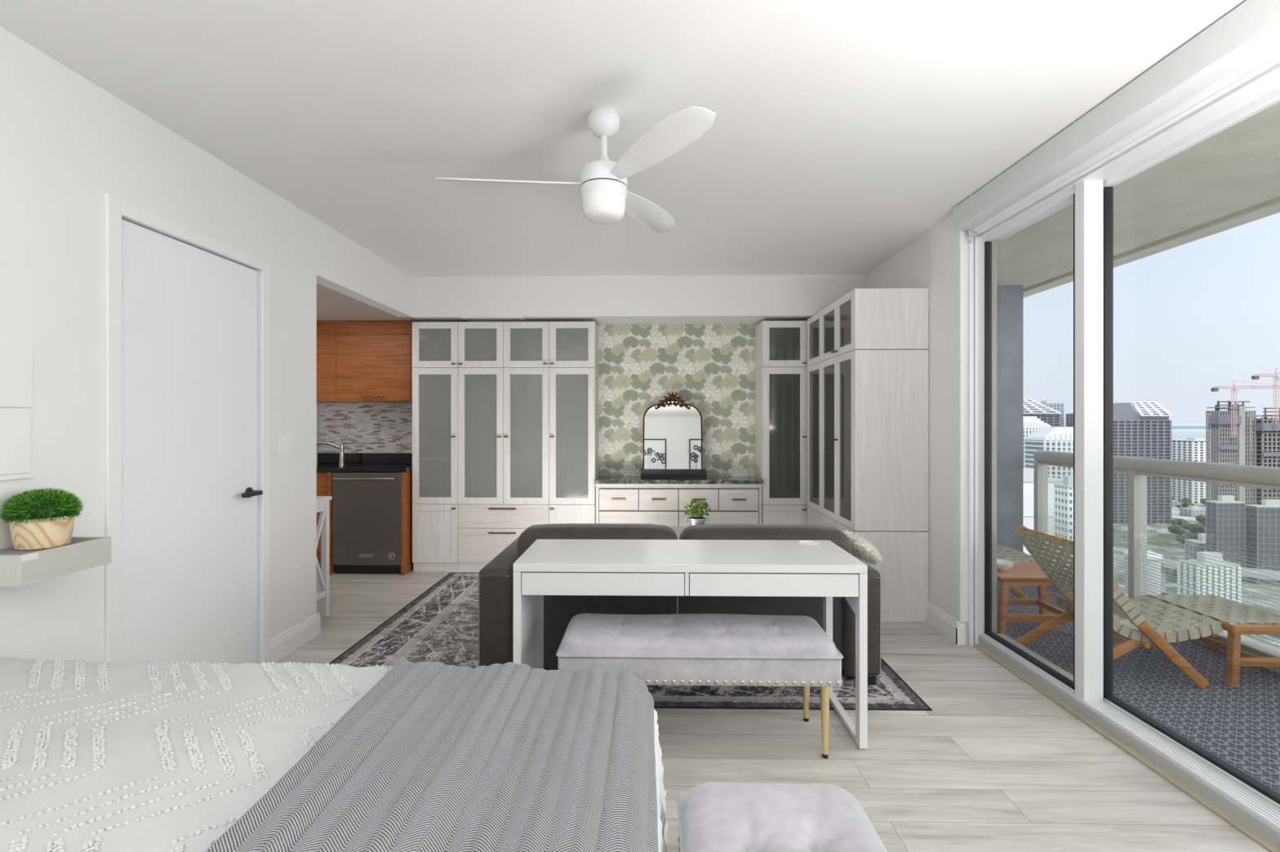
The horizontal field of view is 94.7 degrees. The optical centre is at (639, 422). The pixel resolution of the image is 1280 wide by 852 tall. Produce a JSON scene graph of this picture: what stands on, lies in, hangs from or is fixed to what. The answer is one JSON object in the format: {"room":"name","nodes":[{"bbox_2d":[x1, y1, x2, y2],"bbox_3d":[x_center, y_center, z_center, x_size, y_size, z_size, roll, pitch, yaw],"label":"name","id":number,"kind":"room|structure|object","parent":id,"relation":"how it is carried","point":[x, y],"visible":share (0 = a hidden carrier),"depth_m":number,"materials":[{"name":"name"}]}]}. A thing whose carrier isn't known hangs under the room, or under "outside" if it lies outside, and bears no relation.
{"room":"studio apartment","nodes":[
{"label":"studio apartment","id":0,"kind":"room"},
{"bbox_2d":[0,26,412,663],"bbox_3d":[-2.125,0.029,0.275,0.120,2.575,9.670,0,0,1],"label":"wall","id":1,"kind":"structure","parent":0,"point":[67,142],"depth_m":2.19,"materials":[{"name":"paint"}]},
{"bbox_2d":[0,342,32,480],"bbox_3d":[-2.037,-0.033,1.504,0.008,0.437,0.930,0,0,1],"label":"wall panel","id":2,"kind":"object","parent":1,"relation":"attached to","point":[15,361],"visible":1,"depth_m":1.92,"materials":[{"name":"paint"}]},
{"bbox_2d":[0,537,111,586],"bbox_3d":[-1.934,0.442,1.898,0.200,0.092,0.295,0,0,1],"label":"wall shelf","id":3,"kind":"object","parent":1,"relation":"attached to","point":[18,568],"visible":0.88,"depth_m":1.85,"materials":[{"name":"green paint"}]},
{"bbox_2d":[0,487,84,551],"bbox_3d":[-1.939,0.307,1.915,0.202,0.194,0.202,0,0,1],"label":"grass plant","id":4,"kind":"object","parent":3,"relation":"on","point":[40,519],"visible":1,"depth_m":1.87,"materials":[{"name":"plant"}]},
{"bbox_2d":[104,193,270,664],"bbox_3d":[-2.054,0.224,2.709,0.170,2.184,0.954,0,0,1],"label":"door","id":5,"kind":"structure","parent":1,"relation":"in","point":[181,492],"depth_m":2.62,"materials":[{"name":"paint"}]},
{"bbox_2d":[276,434,293,455],"bbox_3d":[-2.002,0.126,3.331,0.010,0.116,0.142,0,0,1],"label":"light switch","id":6,"kind":"object","parent":1,"relation":"attached to","point":[284,442],"visible":1,"depth_m":3.32,"materials":[{"name":"paint"}]},
{"bbox_2d":[270,613,320,663],"bbox_3d":[-2.121,1.248,-0.447,0.116,0.135,8.227,0,0,1],"label":"baseboard","id":7,"kind":"structure","parent":1,"relation":"attached to","point":[287,642],"depth_m":3.40,"materials":[{"name":"paint"}]},
{"bbox_2d":[316,401,319,463],"bbox_3d":[-2.671,0.029,3.926,1.110,2.575,3.750,0,0,1],"label":"wall","id":8,"kind":"structure","parent":0,"point":[317,403],"depth_m":5.67,"materials":[{"name":"paint"}]},
{"bbox_2d":[319,402,412,453],"bbox_3d":[-2.542,0.202,5.727,1.100,2.228,0.144,0,0,1],"label":"wall","id":9,"kind":"structure","parent":0,"point":[362,428],"depth_m":5.66,"materials":[{"name":"tile"}]},
{"bbox_2d":[316,320,415,402],"bbox_3d":[-2.561,-0.549,5.461,1.053,0.720,0.411,0,0,1],"label":"upper cabinet","id":10,"kind":"object","parent":9,"relation":"attached to","point":[357,361],"visible":0.7,"depth_m":5.29,"materials":[{"name":"orange wood"}]},
{"bbox_2d":[316,283,423,322],"bbox_3d":[-2.552,-0.972,4.724,1.118,0.120,2.150,0,0,1],"label":"ceiling","id":11,"kind":"structure","parent":0,"point":[331,304],"depth_m":4.82,"materials":[{"name":"paint"}]},
{"bbox_2d":[0,0,1246,276],"bbox_3d":[-0.639,-1.384,0.562,5.300,0.250,10.500,0,0,1],"label":"ceiling","id":12,"kind":"structure","parent":0,"point":[842,133],"depth_m":2.29,"materials":[{"name":"paint"}]},
{"bbox_2d":[435,106,715,232],"bbox_3d":[-0.282,-1.041,2.446,1.067,0.434,1.171,0,0,1],"label":"ceiling fan","id":13,"kind":"object","parent":12,"relation":"hanging from","point":[605,196],"visible":1,"depth_m":2.33,"materials":[{"name":"white paint"}]},
{"bbox_2d":[412,275,865,324],"bbox_3d":[-0.021,-1.085,5.346,3.895,0.347,0.550,0,0,1],"label":"wall","id":14,"kind":"structure","parent":0,"point":[725,299],"depth_m":5.08,"materials":[{"name":"paint"}]},
{"bbox_2d":[461,316,526,321],"bbox_3d":[-1.287,-0.908,5.218,0.530,0.008,0.215,0,0,1],"label":"air vent","id":15,"kind":"object","parent":14,"relation":"in","point":[489,318],"visible":0.94,"depth_m":5.20,"materials":[{"name":"metal"}]},
{"bbox_2d":[597,324,758,326],"bbox_3d":[0.055,0.192,5.560,4.100,2.248,0.120,0,0,1],"label":"wall","id":16,"kind":"structure","parent":0,"point":[659,324],"depth_m":5.49,"materials":[{"name":"paint"}]},
{"bbox_2d":[412,321,504,368],"bbox_3d":[-1.595,-0.680,5.331,0.805,0.402,0.390,0,0,1],"label":"upper cabinet","id":17,"kind":"object","parent":16,"relation":"attached to","point":[435,344],"visible":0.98,"depth_m":5.18,"materials":[{"name":"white wood"}]},
{"bbox_2d":[503,321,598,370],"bbox_3d":[-0.791,-0.680,5.316,0.803,0.402,0.390,0,0,1],"label":"upper cabinet","id":18,"kind":"object","parent":16,"relation":"attached to","point":[526,344],"visible":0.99,"depth_m":5.20,"materials":[{"name":"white wood"}]},
{"bbox_2d":[598,324,755,476],"bbox_3d":[0.344,-0.197,5.490,1.470,1.426,0.008,0,0,1],"label":"wallpaper","id":19,"kind":"object","parent":16,"relation":"attached to","point":[712,366],"visible":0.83,"depth_m":5.49,"materials":[{"name":"green paper"}]},
{"bbox_2d":[755,320,807,370],"bbox_3d":[1.259,-0.680,5.277,0.386,0.402,0.390,0,0,1],"label":"upper cabinet","id":20,"kind":"object","parent":16,"relation":"attached to","point":[778,344],"visible":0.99,"depth_m":5.21,"materials":[{"name":"white wood"}]},
{"bbox_2d":[275,569,1270,851],"bbox_3d":[-0.640,1.391,0.537,5.100,0.150,10.450,0,0,1],"label":"floor","id":21,"kind":"structure","parent":0,"point":[996,764],"depth_m":2.29,"materials":[{"name":"beige wood"}]},
{"bbox_2d":[0,656,394,851],"bbox_3d":[-0.993,0.993,0.990,2.077,0.646,1.594,0,0,1],"label":"bed","id":22,"kind":"object","parent":21,"relation":"on","point":[97,757],"visible":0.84,"depth_m":1.28,"materials":[{"name":"white fabric"}]},
{"bbox_2d":[204,660,668,851],"bbox_3d":[-0.318,0.935,0.980,0.767,0.512,1.610,0,0,1],"label":"throw blanket","id":23,"kind":"object","parent":22,"relation":"on","point":[435,757],"visible":1,"depth_m":1.19,"materials":[{"name":"fabric"}]},
{"bbox_2d":[316,496,332,616],"bbox_3d":[-2.495,0.911,3.875,0.765,0.810,0.345,0,0,1],"label":"console table","id":24,"kind":"object","parent":21,"relation":"on","point":[322,502],"visible":0.29,"depth_m":3.99,"materials":[{"name":"white paint"}]},
{"bbox_2d":[316,471,334,574],"bbox_3d":[-2.872,0.874,5.375,0.435,0.884,0.580,0,0,1],"label":"base cabinet","id":25,"kind":"object","parent":21,"relation":"on","point":[324,479],"visible":0.25,"depth_m":5.10,"materials":[{"name":"orange wood"}]},
{"bbox_2d":[316,453,412,472],"bbox_3d":[-2.548,0.363,5.369,1.082,0.135,0.570,0,0,1],"label":"countertop","id":26,"kind":"structure","parent":25,"relation":"on","point":[326,462],"depth_m":5.63,"materials":[{"name":"black stone"}]},
{"bbox_2d":[316,436,345,465],"bbox_3d":[-2.869,0.263,5.436,0.274,0.261,0.089,0,0,1],"label":"tap","id":27,"kind":"object","parent":26,"relation":"on","point":[341,446],"visible":0.94,"depth_m":5.43,"materials":[{"name":"metal"}]},
{"bbox_2d":[332,472,400,573],"bbox_3d":[-2.349,0.875,5.333,0.598,0.883,0.625,0,0,1],"label":"dishwasher","id":28,"kind":"object","parent":21,"relation":"on","point":[366,506],"visible":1,"depth_m":5.07,"materials":[{"name":"black paint"}]},
{"bbox_2d":[333,564,400,570],"bbox_3d":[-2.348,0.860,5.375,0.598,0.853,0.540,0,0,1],"label":"toe kick","id":29,"kind":"object","parent":28,"relation":"in","point":[336,567],"depth_m":5.11,"materials":[{"name":"black paint"}]},
{"bbox_2d":[400,471,413,575],"bbox_3d":[-2.034,0.874,5.350,0.025,0.884,0.578,0,0,1],"label":"end panel","id":30,"kind":"object","parent":21,"relation":"on","point":[406,564],"visible":0.44,"depth_m":5.11,"materials":[{"name":"orange wood"}]},
{"bbox_2d":[412,504,457,563],"bbox_3d":[-1.796,0.977,5.335,0.403,0.514,0.390,0,0,1],"label":"base cabinet","id":31,"kind":"object","parent":21,"relation":"on","point":[434,526],"visible":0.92,"depth_m":5.17,"materials":[{"name":"white wood"}]},
{"bbox_2d":[412,368,457,504],"bbox_3d":[-1.796,0.120,5.335,0.403,1.194,0.390,0,0,1],"label":"display cabinet","id":32,"kind":"object","parent":31,"relation":"on","point":[434,390],"visible":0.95,"depth_m":5.41,"materials":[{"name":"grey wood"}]},
{"bbox_2d":[419,456,450,459],"bbox_3d":[-1.796,0.323,5.354,0.371,0.016,0.324,0,0,1],"label":"shelf","id":33,"kind":"object","parent":32,"relation":"attached to","point":[420,457],"depth_m":5.23,"materials":[{"name":"white paint"}]},
{"bbox_2d":[413,562,488,572],"bbox_3d":[-1.194,1.276,5.189,1.604,0.080,0.018,0,0,1],"label":"plinth","id":34,"kind":"object","parent":21,"relation":"on","point":[417,566],"visible":0.36,"depth_m":5.19,"materials":[{"name":"white wood"}]},
{"bbox_2d":[457,504,549,563],"bbox_3d":[-1.193,0.977,5.321,0.803,0.514,0.396,0,0,1],"label":"base cabinet","id":35,"kind":"object","parent":21,"relation":"on","point":[484,531],"visible":0.73,"depth_m":5.16,"materials":[{"name":"white wood"}]},
{"bbox_2d":[457,368,549,504],"bbox_3d":[-1.193,0.120,5.324,0.803,1.194,0.390,0,0,1],"label":"display cabinet","id":36,"kind":"object","parent":35,"relation":"on","point":[504,413],"visible":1,"depth_m":5.50,"materials":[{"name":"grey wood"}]},
{"bbox_2d":[549,503,595,524],"bbox_3d":[-0.591,0.977,5.312,0.402,0.514,0.390,0,0,1],"label":"base cabinet","id":37,"kind":"object","parent":21,"relation":"on","point":[558,513],"visible":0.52,"depth_m":5.15,"materials":[{"name":"white wood"}]},
{"bbox_2d":[549,367,598,504],"bbox_3d":[-0.591,0.120,5.312,0.402,1.194,0.390,0,0,1],"label":"display cabinet","id":38,"kind":"object","parent":37,"relation":"on","point":[573,391],"visible":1,"depth_m":5.49,"materials":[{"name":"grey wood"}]},
{"bbox_2d":[329,573,932,711],"bbox_3d":[-0.161,1.314,3.914,3.034,0.004,2.396,0,0,1],"label":"area rug","id":39,"kind":"object","parent":21,"relation":"on","point":[441,624],"visible":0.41,"depth_m":3.27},
{"bbox_2d":[669,526,687,539],"bbox_3d":[0.459,1.070,4.442,0.950,0.484,0.500,0,0,1],"label":"coffee table","id":40,"kind":"object","parent":39,"relation":"on","point":[677,530],"visible":0.02,"depth_m":4.56,"materials":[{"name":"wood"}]},
{"bbox_2d":[683,498,710,525],"bbox_3d":[0.415,0.693,4.314,0.203,0.269,0.200,0,0,1],"label":"boxwood","id":41,"kind":"object","parent":40,"relation":"on","point":[696,513],"visible":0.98,"depth_m":4.27,"materials":[{"name":"plant"}]},
{"bbox_2d":[478,523,880,685],"bbox_3d":[0.201,0.934,3.387,2.023,0.755,0.900,0,0,1],"label":"sofa","id":42,"kind":"object","parent":39,"relation":"on","point":[495,579],"visible":0.32,"depth_m":2.98,"materials":[{"name":"black fabric"}]},
{"bbox_2d":[516,523,677,559],"bbox_3d":[-0.224,0.729,3.187,0.862,0.345,0.273,0,0,1],"label":"cushion","id":43,"kind":"object","parent":42,"relation":"on","point":[567,531],"depth_m":3.09,"materials":[{"name":"fabric"}]},
{"bbox_2d":[678,524,850,554],"bbox_3d":[0.660,0.729,3.171,0.900,0.345,0.273,0,0,1],"label":"cushion","id":44,"kind":"object","parent":42,"relation":"on","point":[712,531],"depth_m":3.08,"materials":[{"name":"fabric"}]},
{"bbox_2d":[840,529,882,566],"bbox_3d":[1.249,0.710,3.346,0.224,0.190,0.358,0,0,1],"label":"fur pillow","id":45,"kind":"object","parent":42,"relation":"on","point":[860,548],"visible":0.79,"depth_m":3.23,"materials":[{"name":"fur"}]},
{"bbox_2d":[513,539,867,749],"bbox_3d":[0.204,0.941,2.630,1.428,0.742,0.503,0,0,1],"label":"desk","id":46,"kind":"object","parent":39,"relation":"on","point":[578,567],"visible":0.92,"depth_m":2.39,"materials":[{"name":"white paint"}]},
{"bbox_2d":[595,484,762,526],"bbox_3d":[0.338,0.925,5.284,1.448,0.782,0.411,0,0,1],"label":"dresser","id":47,"kind":"object","parent":21,"relation":"on","point":[615,504],"visible":0.56,"depth_m":5.11,"materials":[{"name":"white wood"}]},
{"bbox_2d":[594,475,763,484],"bbox_3d":[0.335,0.517,5.294,1.458,0.032,0.398,0,0,1],"label":"marble slab","id":48,"kind":"object","parent":47,"relation":"on","point":[600,479],"visible":0.93,"depth_m":5.10,"materials":[{"name":"stone"}]},
{"bbox_2d":[640,468,706,478],"bbox_3d":[0.300,0.461,5.299,0.584,0.080,0.136,0,0,1],"label":"ledge","id":49,"kind":"object","parent":48,"relation":"on","point":[645,473],"visible":1,"depth_m":5.24,"materials":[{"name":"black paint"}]},
{"bbox_2d":[643,391,702,469],"bbox_3d":[0.296,0.081,5.348,0.539,0.714,0.050,0,0,1],"label":"mirror","id":50,"kind":"object","parent":49,"relation":"on","point":[673,428],"visible":1,"depth_m":5.34,"materials":[{"name":"gold metal"}]},
{"bbox_2d":[555,613,843,759],"bbox_3d":[0.233,1.081,2.468,1.115,0.469,0.395,0,0,1],"label":"tufted bench","id":51,"kind":"object","parent":21,"relation":"on","point":[675,649],"visible":0.91,"depth_m":2.29,"materials":[{"name":"grey fabric"}]},
{"bbox_2d":[557,613,842,657],"bbox_3d":[0.233,0.877,2.468,1.098,0.061,0.385,0,0,1],"label":"cushion","id":52,"kind":"object","parent":51,"relation":"on","point":[586,635],"depth_m":2.34,"materials":[{"name":"grey fabric"}]},
{"bbox_2d":[676,782,887,851],"bbox_3d":[0.295,1.081,0.883,0.434,0.469,1.115,0,0,1],"label":"tufted bench","id":53,"kind":"object","parent":21,"relation":"on","point":[713,817],"visible":1,"depth_m":1.27,"materials":[{"name":"grey fabric"}]},
{"bbox_2d":[761,504,807,524],"bbox_3d":[1.259,1.018,5.277,0.386,0.596,0.390,0,0,1],"label":"base cabinet","id":54,"kind":"object","parent":21,"relation":"on","point":[771,514],"visible":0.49,"depth_m":5.12,"materials":[{"name":"white wood"}]},
{"bbox_2d":[755,367,807,505],"bbox_3d":[1.259,0.120,5.277,0.386,1.194,0.390,0,0,1],"label":"display cabinet","id":55,"kind":"object","parent":54,"relation":"on","point":[780,393],"visible":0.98,"depth_m":5.43,"materials":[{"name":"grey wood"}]},
{"bbox_2d":[807,506,928,622],"bbox_3d":[1.647,1.018,4.468,0.520,0.596,1.184,0,0,1],"label":"base cabinet","id":56,"kind":"object","parent":21,"relation":"on","point":[904,569],"visible":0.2,"depth_m":3.88,"materials":[{"name":"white wood"}]},
{"bbox_2d":[807,350,928,531],"bbox_3d":[1.650,0.120,4.468,0.514,1.194,1.184,0,0,1],"label":"display cabinet","id":57,"kind":"object","parent":56,"relation":"on","point":[868,411],"visible":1,"depth_m":3.88,"materials":[{"name":"white wood"}]},
{"bbox_2d":[865,214,964,624],"bbox_3d":[1.951,0.029,0.413,0.235,2.575,10.300,0,0,1],"label":"wall","id":58,"kind":"structure","parent":0,"point":[931,261],"depth_m":3.74,"materials":[{"name":"paint"}]},
{"bbox_2d":[807,288,928,366],"bbox_3d":[1.650,-0.680,4.468,0.514,0.402,1.184,0,0,1],"label":"upper cabinet","id":59,"kind":"object","parent":58,"relation":"attached to","point":[863,318],"visible":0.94,"depth_m":3.88,"materials":[{"name":"white wood"}]},
{"bbox_2d":[926,602,964,644],"bbox_3d":[1.902,1.248,3.689,0.046,0.135,0.411,0,0,1],"label":"baseboard","id":60,"kind":"structure","parent":58,"relation":"attached to","point":[953,629],"depth_m":3.62,"materials":[{"name":"paint"}]},
{"bbox_2d":[958,231,968,622],"bbox_3d":[1.929,0.013,3.492,0.075,2.335,0.025,0,0,1],"label":"trim","id":61,"kind":"structure","parent":58,"relation":"attached to","point":[962,238],"depth_m":3.48,"materials":[{"name":"paint"}]},
{"bbox_2d":[964,62,1279,848],"bbox_3d":[1.974,0.079,-0.357,0.240,2.475,7.760,0,0,1],"label":"window","id":62,"kind":"structure","parent":58,"relation":"in","point":[1089,691],"depth_m":2.65,"materials":[{"name":"grey metal"}]},
{"bbox_2d":[952,0,1279,243],"bbox_3d":[1.843,-1.146,-0.347,0.168,0.212,7.600,0,0,1],"label":"window valance","id":63,"kind":"object","parent":62,"relation":"attached to","point":[1244,43],"visible":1,"depth_m":2.16,"materials":[{"name":"fabric"}]},
{"bbox_2d":[973,643,1279,851],"bbox_3d":[1.901,1.310,-0.571,0.037,0.012,8.130,0,0,1],"label":"trim","id":64,"kind":"structure","parent":58,"relation":"attached to","point":[1250,833],"depth_m":2.25,"materials":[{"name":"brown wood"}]},
{"bbox_2d":[991,240,996,633],"bbox_3d":[2.131,0.116,4.323,0.098,2.600,1.575,0,0,1],"label":"wall","id":65,"kind":"structure","parent":0,"point":[993,242],"depth_m":3.54,"materials":[{"name":"beige paint"}]},
{"bbox_2d":[996,284,1022,551],"bbox_3d":[2.735,0.166,5.249,1.150,2.700,0.300,0,0,1],"label":"wall","id":66,"kind":"structure","parent":0,"point":[1009,297],"depth_m":5.09,"materials":[{"name":"grey paint"}]},
{"bbox_2d":[996,102,1279,297],"bbox_3d":[2.712,-1.296,-1.252,1.470,0.275,13.600,0,0,1],"label":"ceiling","id":67,"kind":"structure","parent":0,"point":[1230,179],"depth_m":3.25,"materials":[{"name":"beige paint"}]},
{"bbox_2d":[996,578,1279,793],"bbox_3d":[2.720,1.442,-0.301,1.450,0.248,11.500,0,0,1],"label":"outdoor rug","id":68,"kind":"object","parent":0,"point":[1240,726],"depth_m":2.86,"materials":[{"name":"fabric"}]},
{"bbox_2d":[996,545,1035,598],"bbox_3d":[2.547,0.964,4.573,0.790,0.722,0.532,0,0,1],"label":"lounge chair","id":69,"kind":"object","parent":68,"relation":"on","point":[1004,553],"visible":0.09,"depth_m":4.46,"materials":[{"name":"fabric"}]},
{"bbox_2d":[996,562,1073,635],"bbox_3d":[2.480,1.136,3.815,0.520,0.365,0.392,0,0,1],"label":"side table","id":70,"kind":"object","parent":68,"relation":"on","point":[1022,574],"visible":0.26,"depth_m":3.65,"materials":[{"name":"brown wood"}]},
{"bbox_2d":[996,559,1014,570],"bbox_3d":[2.333,0.927,3.817,0.156,0.052,0.156,0,0,1],"label":"bowl","id":71,"kind":"object","parent":70,"relation":"on","point":[1002,565],"visible":0.63,"depth_m":3.77,"materials":[{"name":"white ceramic"}]},
{"bbox_2d":[1013,525,1222,688],"bbox_3d":[2.520,0.964,3.183,0.790,0.722,0.532,0,0,1],"label":"lounge chair","id":72,"kind":"object","parent":68,"relation":"on","point":[1141,620],"visible":0.64,"depth_m":3.08,"materials":[{"name":"fabric"}]},
{"bbox_2d":[1033,450,1279,674],"bbox_3d":[3.362,0.829,-0.479,0.160,1.174,11.170,0,0,1],"label":"balcony railing","id":73,"kind":"object","parent":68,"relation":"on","point":[1137,468],"visible":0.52,"depth_m":3.83,"materials":[{"name":"metal"}]},
{"bbox_2d":[1145,595,1279,687],"bbox_3d":[3.147,1.161,3.191,0.407,0.314,0.534,0,0,1],"label":"footstool","id":74,"kind":"object","parent":68,"relation":"on","point":[1220,609],"visible":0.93,"depth_m":3.03,"materials":[{"name":"fabric"}]},
{"label":"outside","id":75,"kind":"structure","parent":0,"visible":0},
{"bbox_2d":[1210,380,1279,437],"bbox_3d":[455.110,-9.930,435.881,61.589,42.706,3.600,0,0,1],"label":"tower crane","id":76,"kind":"object","parent":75,"point":[1234,388],"visible":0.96,"depth_m":435.87,"materials":[{"name":"paint"}]},
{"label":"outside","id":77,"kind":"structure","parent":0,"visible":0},
{"bbox_2d":[1251,368,1279,424],"bbox_3d":[477.012,-19.180,430.466,56.589,41.206,3.600,0,0,1],"label":"tower crane","id":78,"kind":"object","parent":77,"point":[1254,377],"visible":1,"depth_m":430.38,"materials":[{"name":"paint"}]},
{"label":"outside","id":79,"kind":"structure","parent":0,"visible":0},
{"bbox_2d":[1064,423,1251,431],"bbox_3d":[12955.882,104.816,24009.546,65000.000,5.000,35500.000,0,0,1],"label":"bay water","id":80,"kind":"structure","parent":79,"point":[1172,424],"depth_m":8883.94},
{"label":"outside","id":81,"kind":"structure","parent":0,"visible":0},
{"bbox_2d":[1113,431,1279,648],"bbox_3d":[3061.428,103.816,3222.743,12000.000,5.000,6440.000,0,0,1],"label":"ground","id":82,"kind":"structure","parent":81,"point":[1175,435],"depth_m":490.66,"materials":[{"name":"concrete"}]},
{"bbox_2d":[1022,416,1051,469],"bbox_3d":[273.123,48.616,427.407,43.260,105.400,27.580,0,0,1],"label":"tower","id":83,"kind":"structure","parent":82,"relation":"on","point":[1031,424],"depth_m":415.00,"materials":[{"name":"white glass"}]},
{"bbox_2d":[1022,399,1062,426],"bbox_3d":[458.551,35.507,712.965,68.000,131.617,50.990,0,0,1],"label":"tower","id":84,"kind":"structure","parent":82,"relation":"on","point":[1048,415],"depth_m":692.62,"materials":[{"name":"concrete"}]},
{"bbox_2d":[1022,469,1062,564],"bbox_3d":[177.645,61.566,270.693,25.800,79.500,24.800,0,0,1],"label":"block","id":85,"kind":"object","parent":82,"relation":"on","point":[1028,474],"visible":0.14,"depth_m":258.81,"materials":[{"name":"concrete"}]},
{"bbox_2d":[1022,469,1062,482],"bbox_3d":[177.645,24.066,270.692,25.800,4.500,24.800,0,0,1],"label":"roof","id":86,"kind":"object","parent":85,"relation":"on","point":[1028,474],"depth_m":265.92,"materials":[{"name":"concrete"}]},
{"bbox_2d":[1024,426,1073,479],"bbox_3d":[246.927,52.036,337.886,36.050,98.560,27.580,0,0,1],"label":"tower","id":87,"kind":"structure","parent":82,"relation":"on","point":[1047,438],"depth_m":332.57,"materials":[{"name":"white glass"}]},
{"bbox_2d":[1040,400,1064,426],"bbox_3d":[555.300,36.066,804.654,25.400,130.500,31.400,0,0,1],"label":"tower","id":88,"kind":"structure","parent":82,"relation":"on","point":[1060,407],"depth_m":789.26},
{"bbox_2d":[1053,475,1073,569],"bbox_3d":[180.479,62.066,248.635,6.200,78.500,8.700,0,0,1],"label":"tower","id":89,"kind":"structure","parent":82,"relation":"on","point":[1063,493],"depth_m":247.02,"materials":[{"name":"concrete"}]},
{"bbox_2d":[1053,475,1073,488],"bbox_3d":[180.479,25.066,248.635,6.100,4.500,8.600,0,0,1],"label":"roof","id":90,"kind":"object","parent":89,"relation":"on","point":[1068,481],"depth_m":247.51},
{"bbox_2d":[1066,413,1073,426],"bbox_3d":[581.540,43.066,764.151,37.600,116.500,31.600,0,0,1],"label":"tower","id":91,"kind":"structure","parent":82,"relation":"on","point":[1069,417],"depth_m":772.68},
{"bbox_2d":[1122,551,1162,595],"bbox_3d":[251.624,83.216,295.299,15.600,36.200,15.600,0,0,1],"label":"building","id":92,"kind":"structure","parent":82,"relation":"on","point":[1126,552],"depth_m":288.73,"materials":[{"name":"concrete"}]},
{"bbox_2d":[1113,401,1173,524],"bbox_3d":[513.571,39.559,611.908,83.838,123.513,51.336,0,0,1],"label":"tower","id":93,"kind":"structure","parent":82,"relation":"on","point":[1141,429],"depth_m":590.12,"materials":[{"name":"concrete"}]},
{"bbox_2d":[1171,437,1210,503],"bbox_3d":[708.828,60.566,751.744,38.000,81.500,33.000,0,0,1],"label":"striped tower","id":94,"kind":"structure","parent":82,"relation":"on","point":[1191,449],"depth_m":743.08,"materials":[{"name":"concrete"}]},
{"bbox_2d":[1177,437,1205,441],"bbox_3d":[708.828,22.066,751.744,36.000,4.500,31.000,0,0,1],"label":"roof","id":95,"kind":"object","parent":94,"relation":"on","point":[1188,439],"depth_m":747.08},
{"bbox_2d":[1179,506,1205,517],"bbox_3d":[595.957,95.839,635.171,18.016,10.954,14.263,0,0,-2],"label":"building","id":96,"kind":"structure","parent":82,"relation":"on","point":[1191,511],"depth_m":631.57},
{"bbox_2d":[1179,506,1205,510],"bbox_3d":[595.957,91.856,635.171,17.453,2.987,13.700,0,0,-2],"label":"roof","id":97,"kind":"object","parent":96,"relation":"on","point":[1189,508],"depth_m":632.65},
{"bbox_2d":[1113,452,1275,624],"bbox_3d":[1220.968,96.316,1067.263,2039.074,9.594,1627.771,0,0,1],"label":"canopy","id":98,"kind":"object","parent":82,"relation":"on","point":[1184,524],"visible":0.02,"depth_m":531.05,"materials":[{"name":"plant"}]},
{"bbox_2d":[1184,533,1205,559],"bbox_3d":[396.772,89.913,413.358,18.035,22.805,14.278,0,0,15],"label":"building","id":99,"kind":"structure","parent":82,"relation":"on","point":[1201,536],"depth_m":413.48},
{"bbox_2d":[1184,533,1205,544],"bbox_3d":[396.772,81.621,413.358,17.471,6.220,13.714,0,0,15],"label":"roof","id":100,"kind":"object","parent":99,"relation":"on","point":[1201,536],"depth_m":413.48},
{"bbox_2d":[1113,553,1279,592],"bbox_3d":[337.134,91.291,321.194,146.602,20.050,124.880,0,0,1],"label":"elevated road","id":101,"kind":"structure","parent":82,"relation":"on","point":[1167,560],"depth_m":329.10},
{"bbox_2d":[1177,551,1241,624],"bbox_3d":[221.632,76.066,229.854,16.700,50.500,9.200,0,0,1],"label":"block","id":102,"kind":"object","parent":82,"relation":"on","point":[1220,556],"visible":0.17,"depth_m":225.85,"materials":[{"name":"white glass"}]},
{"bbox_2d":[1177,551,1240,567],"bbox_3d":[221.632,53.066,229.854,16.100,4.500,8.600,0,0,1],"label":"roof","id":103,"kind":"object","parent":102,"relation":"on","point":[1220,556],"depth_m":228.24,"materials":[{"name":"concrete"}]},
{"bbox_2d":[1205,495,1245,582],"bbox_3d":[373.679,74.066,376.508,17.600,54.500,7.600,0,0,1],"label":"building","id":104,"kind":"structure","parent":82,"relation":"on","point":[1225,519],"depth_m":373.00,"materials":[{"name":"concrete"}]},
{"bbox_2d":[1205,495,1245,503],"bbox_3d":[373.680,49.066,376.508,17.600,4.500,7.600,0,0,1],"label":"roof","id":105,"kind":"object","parent":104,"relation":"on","point":[1221,499],"depth_m":375.10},
{"bbox_2d":[1205,400,1256,504],"bbox_3d":[446.478,42.577,445.870,28.950,117.478,12.450,0,0,1],"label":"tower","id":106,"kind":"structure","parent":82,"relation":"on","point":[1224,449],"depth_m":441.66,"materials":[{"name":"concrete"}]},
{"bbox_2d":[1244,499,1279,584],"bbox_3d":[398.599,75.066,372.037,25.600,52.500,7.600,0,0,1],"label":"building","id":107,"kind":"structure","parent":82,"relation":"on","point":[1262,522],"depth_m":368.66,"materials":[{"name":"concrete"}]},
{"bbox_2d":[1244,499,1279,507],"bbox_3d":[398.599,51.066,372.037,25.600,4.500,7.600,0,0,1],"label":"roof","id":108,"kind":"object","parent":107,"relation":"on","point":[1264,503],"depth_m":370.64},
{"bbox_2d":[1248,407,1279,504],"bbox_3d":[484.914,45.142,442.144,47.950,112.348,12.450,0,0,1],"label":"tower","id":109,"kind":"structure","parent":82,"relation":"on","point":[1268,433],"depth_m":438.76,"materials":[{"name":"concrete"}]},
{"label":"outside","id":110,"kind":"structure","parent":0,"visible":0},
{"bbox_2d":[1064,426,1251,429],"bbox_3d":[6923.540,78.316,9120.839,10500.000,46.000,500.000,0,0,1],"label":"shore","id":111,"kind":"structure","parent":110,"point":[1172,427],"depth_m":8844.99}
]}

